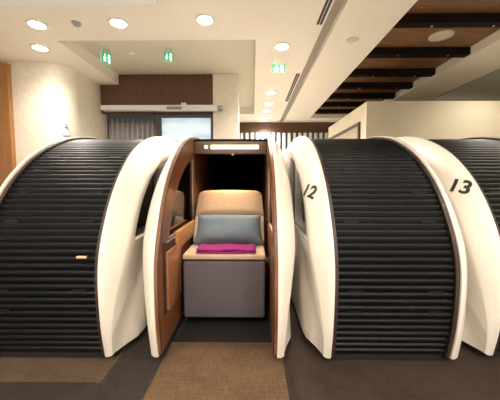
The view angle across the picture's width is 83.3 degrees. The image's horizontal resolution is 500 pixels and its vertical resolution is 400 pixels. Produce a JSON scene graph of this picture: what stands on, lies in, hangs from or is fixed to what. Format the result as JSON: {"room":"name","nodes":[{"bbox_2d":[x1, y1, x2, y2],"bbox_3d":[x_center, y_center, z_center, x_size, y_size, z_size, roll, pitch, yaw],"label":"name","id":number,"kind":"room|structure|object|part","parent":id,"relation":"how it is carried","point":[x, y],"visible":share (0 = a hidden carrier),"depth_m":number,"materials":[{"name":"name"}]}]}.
{"room":"airport sleeping lounge","nodes":[
{"label":"airport sleeping lounge","id":0,"kind":"room"},
{"bbox_2d":[0,62,107,165],"bbox_3d":[-3.780,-0.585,4.626,2.340,2.790,1.170,0,4,1],"label":"wall","id":1,"kind":"structure","parent":0,"point":[47,96],"depth_m":4.01,"materials":[{"name":"beige paint"}]},
{"bbox_2d":[0,63,16,186],"bbox_3d":[-3.957,-0.521,4.010,1.200,2.750,0.068,0,4,1],"label":"wood panel","id":2,"kind":"object","parent":1,"relation":"attached to","point":[7,134],"visible":0.6,"depth_m":3.94,"materials":[{"name":"brown wood"}]},
{"bbox_2d":[63,124,69,136],"bbox_3d":[-2.663,-1.012,4.076,0.084,0.170,0.095,-3,5,-39],"label":"wall dispenser","id":3,"kind":"object","parent":1,"relation":"attached to","point":[66,132],"visible":1,"depth_m":4.05,"materials":[{"name":"white plastic"}]},
{"bbox_2d":[107,114,155,138],"bbox_3d":[-1.743,-0.720,5.331,2.200,2.960,0.100,0,4,1],"label":"wall","id":4,"kind":"structure","parent":0,"point":[109,116],"depth_m":5.23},
{"bbox_2d":[100,74,212,113],"bbox_3d":[-1.622,-1.848,4.915,1.958,0.649,0.088,0,4,1],"label":"wall","id":5,"kind":"structure","parent":0,"point":[151,89],"depth_m":4.88,"materials":[{"name":"brown wood"}]},
{"bbox_2d":[108,119,155,138],"bbox_3d":[-2.115,-0.366,5.146,0.900,2.180,0.108,0,4,1],"label":"curtain","id":6,"kind":"object","parent":5,"relation":"hanging from","point":[118,128],"visible":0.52,"depth_m":5.07,"materials":[{"name":"grey fabric"}]},
{"bbox_2d":[100,103,222,111],"bbox_3d":[-1.503,-1.593,4.811,2.070,0.122,0.148,0,4,1],"label":"rail","id":7,"kind":"object","parent":5,"relation":"attached to","point":[183,107],"visible":1,"depth_m":4.75,"materials":[{"name":"white plastic"}]},
{"bbox_2d":[156,113,212,143],"bbox_3d":[-1.153,-0.375,5.059,1.015,2.310,0.080,0,4,1],"label":"window","id":8,"kind":"structure","parent":5,"relation":"in","point":[174,126],"depth_m":4.99,"materials":[{"name":"grey glass"}]},
{"bbox_2d":[76,40,254,106],"bbox_3d":[-1.093,-2.218,5.178,2.360,0.050,3.740,0,4,1],"label":"ceiling","id":9,"kind":"structure","parent":0,"point":[189,56],"depth_m":4.22,"materials":[{"name":"beige paint"}]},
{"bbox_2d":[100,47,111,65],"bbox_3d":[-1.999,-1.994,3.896,0.034,0.215,0.155,2,5,29],"label":"exit sign","id":10,"kind":"object","parent":9,"relation":"hanging from","point":[105,58],"visible":1,"depth_m":3.88,"materials":[{"name":"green plastic"}]},
{"bbox_2d":[163,49,172,62],"bbox_3d":[-1.133,-2.009,3.892,0.130,0.185,0.034,-2,4,-24],"label":"exit sign","id":11,"kind":"object","parent":9,"relation":"hanging from","point":[167,56],"visible":1,"depth_m":3.88,"materials":[{"name":"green plastic"}]},
{"bbox_2d":[213,74,238,138],"bbox_3d":[-0.422,-0.709,5.178,0.435,2.960,0.480,0,4,1],"label":"column","id":12,"kind":"structure","parent":0,"point":[225,86],"depth_m":4.87,"materials":[{"name":"beige paint"}]},
{"bbox_2d":[0,0,499,121],"bbox_3d":[-0.644,-1.920,2.327,8.660,0.200,11.900,0,4,1],"label":"ceiling","id":13,"kind":"structure","parent":0,"point":[268,23],"depth_m":3.24,"materials":[{"name":"paint"}]},
{"bbox_2d":[25,19,48,29],"bbox_3d":[-2.259,-1.852,2.980,0.204,0.026,0.204,0,4,1],"label":"recessed light","id":14,"kind":"object","parent":13,"relation":"in","point":[33,23],"visible":1,"depth_m":2.96,"materials":[{"name":"white plastic"}]},
{"bbox_2d":[30,43,49,51],"bbox_3d":[-2.616,-1.889,3.503,0.204,0.026,0.204,0,4,1],"label":"recessed light","id":15,"kind":"object","parent":13,"relation":"in","point":[39,47],"visible":1,"depth_m":3.48,"materials":[{"name":"white plastic"}]},
{"bbox_2d":[71,20,80,26],"bbox_3d":[-1.827,-1.849,2.956,0.090,0.032,0.090,0,4,1],"label":"smoke detector","id":16,"kind":"object","parent":13,"relation":"attached to","point":[75,23],"visible":1,"depth_m":2.93,"materials":[{"name":"grey plastic"}]},
{"bbox_2d":[0,0,156,4],"bbox_3d":[-2.934,-1.750,1.431,4.100,0.012,2.440,0,4,1],"label":"trim","id":17,"kind":"structure","parent":13,"relation":"attached to","point":[2,2],"depth_m":2.60,"materials":[{"name":"white paint"}]},
{"bbox_2d":[108,17,128,28],"bbox_3d":[-1.380,-1.850,2.951,0.204,0.026,0.204,0,4,1],"label":"recessed light","id":18,"kind":"object","parent":13,"relation":"in","point":[117,22],"visible":1,"depth_m":2.92,"materials":[{"name":"white plastic"}]},
{"bbox_2d":[195,13,214,25],"bbox_3d":[-0.462,-1.846,2.891,0.204,0.026,0.204,0,4,1],"label":"recessed light","id":19,"kind":"object","parent":13,"relation":"in","point":[203,19],"visible":1,"depth_m":2.86,"materials":[{"name":"white plastic"}]},
{"bbox_2d":[266,90,275,93],"bbox_3d":[0.398,-2.016,5.286,0.204,0.026,0.204,0,4,1],"label":"recessed light","id":20,"kind":"object","parent":13,"relation":"in","point":[270,91],"visible":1,"depth_m":5.24,"materials":[{"name":"white plastic"}]},
{"bbox_2d":[272,59,284,72],"bbox_3d":[0.389,-1.832,3.839,0.185,0.190,0.034,0,4,1],"label":"exit sign","id":21,"kind":"object","parent":13,"relation":"hanging from","point":[276,68],"visible":1,"depth_m":3.83,"materials":[{"name":"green plastic"}]},
{"bbox_2d":[274,42,289,50],"bbox_3d":[0.395,-1.887,3.471,0.204,0.026,0.204,0,4,1],"label":"recessed light","id":22,"kind":"object","parent":13,"relation":"in","point":[280,46],"visible":1,"depth_m":3.44,"materials":[{"name":"white plastic"}]},
{"bbox_2d":[285,74,299,101],"bbox_3d":[0.756,-2.017,5.137,0.072,0.006,1.550,0,4,1],"label":"ceiling vent","id":23,"kind":"object","parent":13,"relation":"in","point":[296,77],"visible":1,"depth_m":4.96,"materials":[{"name":"white plastic"}]},
{"bbox_2d":[280,0,343,120],"bbox_3d":[0.840,-1.954,2.308,0.123,0.130,11.900,0,4,1],"label":"trim","id":24,"kind":"structure","parent":13,"relation":"attached to","point":[337,4],"depth_m":3.62,"materials":[{"name":"beige paint"}]},
{"bbox_2d":[316,0,332,24],"bbox_3d":[0.727,-1.820,2.379,0.072,0.006,1.220,0,4,1],"label":"ceiling vent","id":25,"kind":"object","parent":13,"relation":"in","point":[327,4],"visible":1,"depth_m":2.76,"materials":[{"name":"white plastic"}]},
{"bbox_2d":[346,37,358,42],"bbox_3d":[1.207,-1.885,3.312,0.140,0.010,0.140,0,4,1],"label":"ceiling speaker","id":26,"kind":"object","parent":13,"relation":"in","point":[351,39],"visible":1,"depth_m":3.30,"materials":[{"name":"beige plastic"}]},
{"bbox_2d":[0,297,499,399],"bbox_3d":[0.526,0.964,2.519,11.000,0.001,11.900,0,4,1],"label":"floor","id":27,"kind":"structure","parent":0,"point":[185,370],"depth_m":1.64,"materials":[{"name":"brown carpet"}]},
{"bbox_2d":[0,136,176,357],"bbox_3d":[-1.259,0.145,2.833,0.984,1.588,2.376,0,4,1],"label":"pod","id":28,"kind":"object","parent":27,"relation":"on","point":[74,211],"visible":0.8,"depth_m":1.78,"materials":[{"name":"beige paint"}]},
{"bbox_3d":[-1.619,0.126,2.835,0.018,1.531,2.350,0,4,1],"label":"panel","id":29,"kind":"part","parent":28,"relation":"part of","materials":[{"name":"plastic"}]},
{"bbox_3d":[-1.607,0.126,2.835,0.005,1.533,2.354,0,4,1],"label":"edge trim","id":30,"kind":"part","parent":28,"relation":"part of","materials":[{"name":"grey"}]},
{"bbox_3d":[-0.899,0.127,2.828,0.018,1.531,2.350,0,4,1],"label":"panel","id":31,"kind":"part","parent":28,"relation":"part of","materials":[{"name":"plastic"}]},
{"bbox_3d":[-0.911,0.127,2.828,0.005,1.533,2.354,0,4,1],"label":"edge trim","id":32,"kind":"part","parent":28,"relation":"part of","materials":[{"name":"grey plastic"}]},
{"bbox_2d":[143,136,294,357],"bbox_3d":[-0.189,0.146,2.822,0.984,1.588,2.376,0,4,1],"label":"pod","id":33,"kind":"object","parent":27,"relation":"on","point":[237,297],"visible":0.98,"depth_m":2.13,"materials":[{"name":"beige paint"}]},
{"bbox_3d":[-0.537,0.127,2.824,0.005,1.533,2.354,0,4,1],"label":"edge trim","id":34,"kind":"part","parent":33,"relation":"part of","materials":[{"name":"brown"}]},
{"bbox_3d":[-0.549,0.127,2.824,0.018,1.531,2.350,0,4,1],"label":"panel","id":35,"kind":"part","parent":33,"relation":"part of","materials":[{"name":"brown wood"}]},
{"bbox_3d":[-0.530,0.269,2.361,0.030,0.128,0.660,0,4,1],"label":"armrest","id":36,"kind":"part","parent":33,"relation":"part of","materials":[{"name":"brown wood"}]},
{"bbox_3d":[-0.189,0.914,2.904,0.818,0.045,2.180,0,4,1],"label":"floor plate","id":37,"kind":"part","parent":33,"relation":"part of","materials":[{"name":"black"}]},
{"bbox_3d":[-0.194,0.663,2.430,0.624,0.444,0.600,0,4,1],"label":"seat","id":38,"kind":"part","parent":33,"relation":"part of","materials":[{"name":"fabric"}]},
{"bbox_2d":[183,244,265,259],"bbox_3d":[-0.194,0.410,2.410,0.628,0.044,0.600,0,4,1],"label":"seat cushion","id":39,"kind":"object","parent":33,"relation":"on","point":[191,254],"depth_m":2.12,"materials":[{"name":"beige leather"}]},
{"bbox_2d":[196,243,255,253],"bbox_3d":[-0.184,0.380,2.215,0.456,0.042,0.202,0,4,1],"label":"folded blanket","id":40,"kind":"object","parent":33,"relation":"on","point":[227,248],"visible":1,"depth_m":2.14,"materials":[{"name":"pink fabric"}]},
{"bbox_2d":[193,215,263,244],"bbox_3d":[-0.184,0.256,2.438,0.604,0.252,0.216,0,4,2],"label":"pillow","id":41,"kind":"object","parent":33,"relation":"on","point":[211,229],"visible":0.99,"depth_m":2.37,"materials":[{"name":"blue fabric"}]},
{"bbox_3d":[-0.192,0.270,2.592,0.636,0.242,0.170,0,4,1],"label":"backrest","id":42,"kind":"part","parent":33,"relation":"part of","materials":[{"name":"grey fabric"}]},
{"bbox_2d":[194,139,266,154],"bbox_3d":[-0.189,-0.514,2.756,0.700,0.154,0.112,0,4,1],"label":"hood","id":43,"kind":"object","parent":33,"relation":"attached to","point":[201,146],"depth_m":2.72,"materials":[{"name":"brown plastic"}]},
{"bbox_3d":[0.171,0.128,2.816,0.018,1.531,2.350,0,4,1],"label":"panel","id":44,"kind":"part","parent":33,"relation":"part of","materials":[{"name":"brown wood"}]},
{"bbox_3d":[0.159,0.128,2.816,0.005,1.533,2.354,0,4,1],"label":"edge trim","id":45,"kind":"part","parent":33,"relation":"part of","materials":[{"name":"grey"}]},
{"bbox_2d":[239,133,327,154],"bbox_3d":[0.687,-0.677,8.101,3.800,2.480,0.070,0,4,1],"label":"slatted screen","id":46,"kind":"object","parent":27,"relation":"on","point":[283,140],"visible":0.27,"depth_m":8.00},
{"bbox_2d":[283,136,466,359],"bbox_3d":[0.879,0.147,2.811,0.988,1.588,2.376,0,4,1],"label":"pod","id":47,"kind":"object","parent":27,"relation":"on","point":[380,270],"visible":0.91,"depth_m":1.74,"materials":[{"name":"beige paint"}]},
{"bbox_3d":[0.533,0.128,2.812,0.005,1.533,2.354,0,4,1],"label":"edge trim","id":48,"kind":"part","parent":47,"relation":"part of","materials":[{"name":"grey plastic"}]},
{"bbox_3d":[0.521,0.128,2.812,0.018,1.531,2.350,0,4,1],"label":"panel","id":49,"kind":"part","parent":47,"relation":"part of","materials":[{"name":"white plastic"}]},
{"bbox_3d":[1.229,0.128,2.805,0.005,1.533,2.354,0,4,1],"label":"edge trim","id":50,"kind":"part","parent":47,"relation":"part of","materials":[{"name":"grey plastic"}]},
{"bbox_3d":[1.241,0.129,2.805,0.018,1.531,2.350,0,4,1],"label":"panel","id":51,"kind":"part","parent":47,"relation":"part of","materials":[{"name":"black plastic"}]},
{"bbox_2d":[396,136,499,356],"bbox_3d":[1.906,0.145,2.840,0.984,1.588,2.376,0,4,1],"label":"pod","id":52,"kind":"object","parent":27,"relation":"on","point":[468,169],"visible":0.49,"depth_m":1.86,"materials":[{"name":"beige paint"}]},
{"bbox_3d":[1.558,0.126,2.841,0.005,1.533,2.354,0,4,1],"label":"edge trim","id":53,"kind":"part","parent":52,"relation":"part of","materials":[{"name":"grey plastic"}]},
{"bbox_3d":[1.546,0.126,2.841,0.018,1.531,2.350,0,4,1],"label":"panel","id":54,"kind":"part","parent":52,"relation":"part of","materials":[{"name":"white plastic"}]},
{"bbox_2d":[239,122,335,132],"bbox_3d":[1.639,-0.842,8.244,8.900,2.790,0.200,0,4,1],"label":"wall","id":55,"kind":"structure","parent":0,"point":[244,127],"depth_m":8.06,"materials":[{"name":"brown wood"}]},
{"bbox_2d":[319,0,499,108],"bbox_3d":[2.253,-2.111,4.162,1.385,0.080,6.650,0,4,1],"label":"ceiling","id":56,"kind":"structure","parent":0,"point":[396,37],"depth_m":3.58,"materials":[{"name":"brown wood"}]},
{"bbox_2d":[314,109,354,113],"bbox_3d":[2.285,-2.227,7.081,1.383,0.103,0.110,0,4,1],"label":"ceiling beam","id":57,"kind":"structure","parent":56,"relation":"attached to","point":[319,111],"depth_m":7.03,"materials":[{"name":"brown wood"}]},
{"bbox_2d":[320,102,364,106],"bbox_3d":[2.278,-2.180,6.423,1.383,0.103,0.110,0,4,1],"label":"ceiling beam","id":58,"kind":"structure","parent":56,"relation":"attached to","point":[325,104],"depth_m":6.37,"materials":[{"name":"brown wood"}]},
{"bbox_2d":[328,93,395,98],"bbox_3d":[2.271,-2.134,5.784,1.383,0.103,0.110,0,4,1],"label":"ceiling beam","id":59,"kind":"structure","parent":56,"relation":"attached to","point":[333,95],"depth_m":5.73,"materials":[{"name":"brown wood"}]},
{"bbox_2d":[336,82,412,89],"bbox_3d":[2.264,-2.090,5.156,1.383,0.103,0.110,0,4,1],"label":"ceiling beam","id":60,"kind":"structure","parent":56,"relation":"attached to","point":[344,85],"depth_m":5.10,"materials":[{"name":"brown wood"}]},
{"bbox_2d":[348,68,435,76],"bbox_3d":[2.257,-2.045,4.527,1.383,0.103,0.110,0,4,1],"label":"ceiling beam","id":61,"kind":"structure","parent":56,"relation":"attached to","point":[379,72],"depth_m":4.47,"materials":[{"name":"brown wood"}]},
{"bbox_2d":[365,47,470,57],"bbox_3d":[2.250,-1.994,3.809,1.383,0.103,0.110,0,4,1],"label":"ceiling beam","id":62,"kind":"structure","parent":56,"relation":"attached to","point":[377,52],"depth_m":3.76,"materials":[{"name":"brown wood"}]},
{"bbox_2d":[428,30,454,41],"bbox_3d":[2.348,-2.013,3.451,0.276,0.013,0.276,0,4,1],"label":"ceiling speaker","id":63,"kind":"object","parent":56,"relation":"attached to","point":[442,35],"visible":1,"depth_m":3.43,"materials":[{"name":"beige plastic"}]},
{"bbox_2d":[393,13,499,27],"bbox_3d":[2.241,-1.939,3.041,1.383,0.103,0.110,0,4,1],"label":"ceiling beam","id":64,"kind":"structure","parent":56,"relation":"attached to","point":[409,20],"depth_m":2.99,"materials":[{"name":"brown wood"}]},
{"bbox_2d":[328,101,499,138],"bbox_3d":[3.892,-0.385,5.265,4.310,2.300,2.120,0,4,1],"label":"wall","id":65,"kind":"structure","parent":0,"point":[421,119],"depth_m":4.16,"materials":[{"name":"beige paint"}]},
{"bbox_2d":[329,122,360,138],"bbox_3d":[1.720,-0.954,5.268,0.030,0.655,1.720,0,4,1],"label":"framed picture","id":66,"kind":"object","parent":65,"relation":"attached to","point":[352,132],"visible":0.36,"depth_m":4.80,"materials":[{"name":"brown"}]},
{"bbox_2d":[333,126,356,138],"bbox_3d":[1.727,-0.954,5.267,0.012,0.565,1.630,0,4,1],"label":"print","id":67,"kind":"object","parent":66,"relation":"attached to","point":[351,132],"depth_m":4.90},
{"bbox_2d":[430,70,499,100],"bbox_3d":[4.856,-1.996,2.262,2.340,0.040,11.900,0,4,1],"label":"ceiling","id":68,"kind":"structure","parent":0,"point":[486,88],"depth_m":5.76,"materials":[{"name":"white paint"}]},
{"bbox_2d":[429,69,499,100],"bbox_3d":[3.701,-1.897,2.282,0.030,0.160,11.900,0,4,1],"label":"trim","id":69,"kind":"structure","parent":68,"relation":"attached to","point":[498,69],"depth_m":4.84,"materials":[{"name":"beige paint"}]}
]}

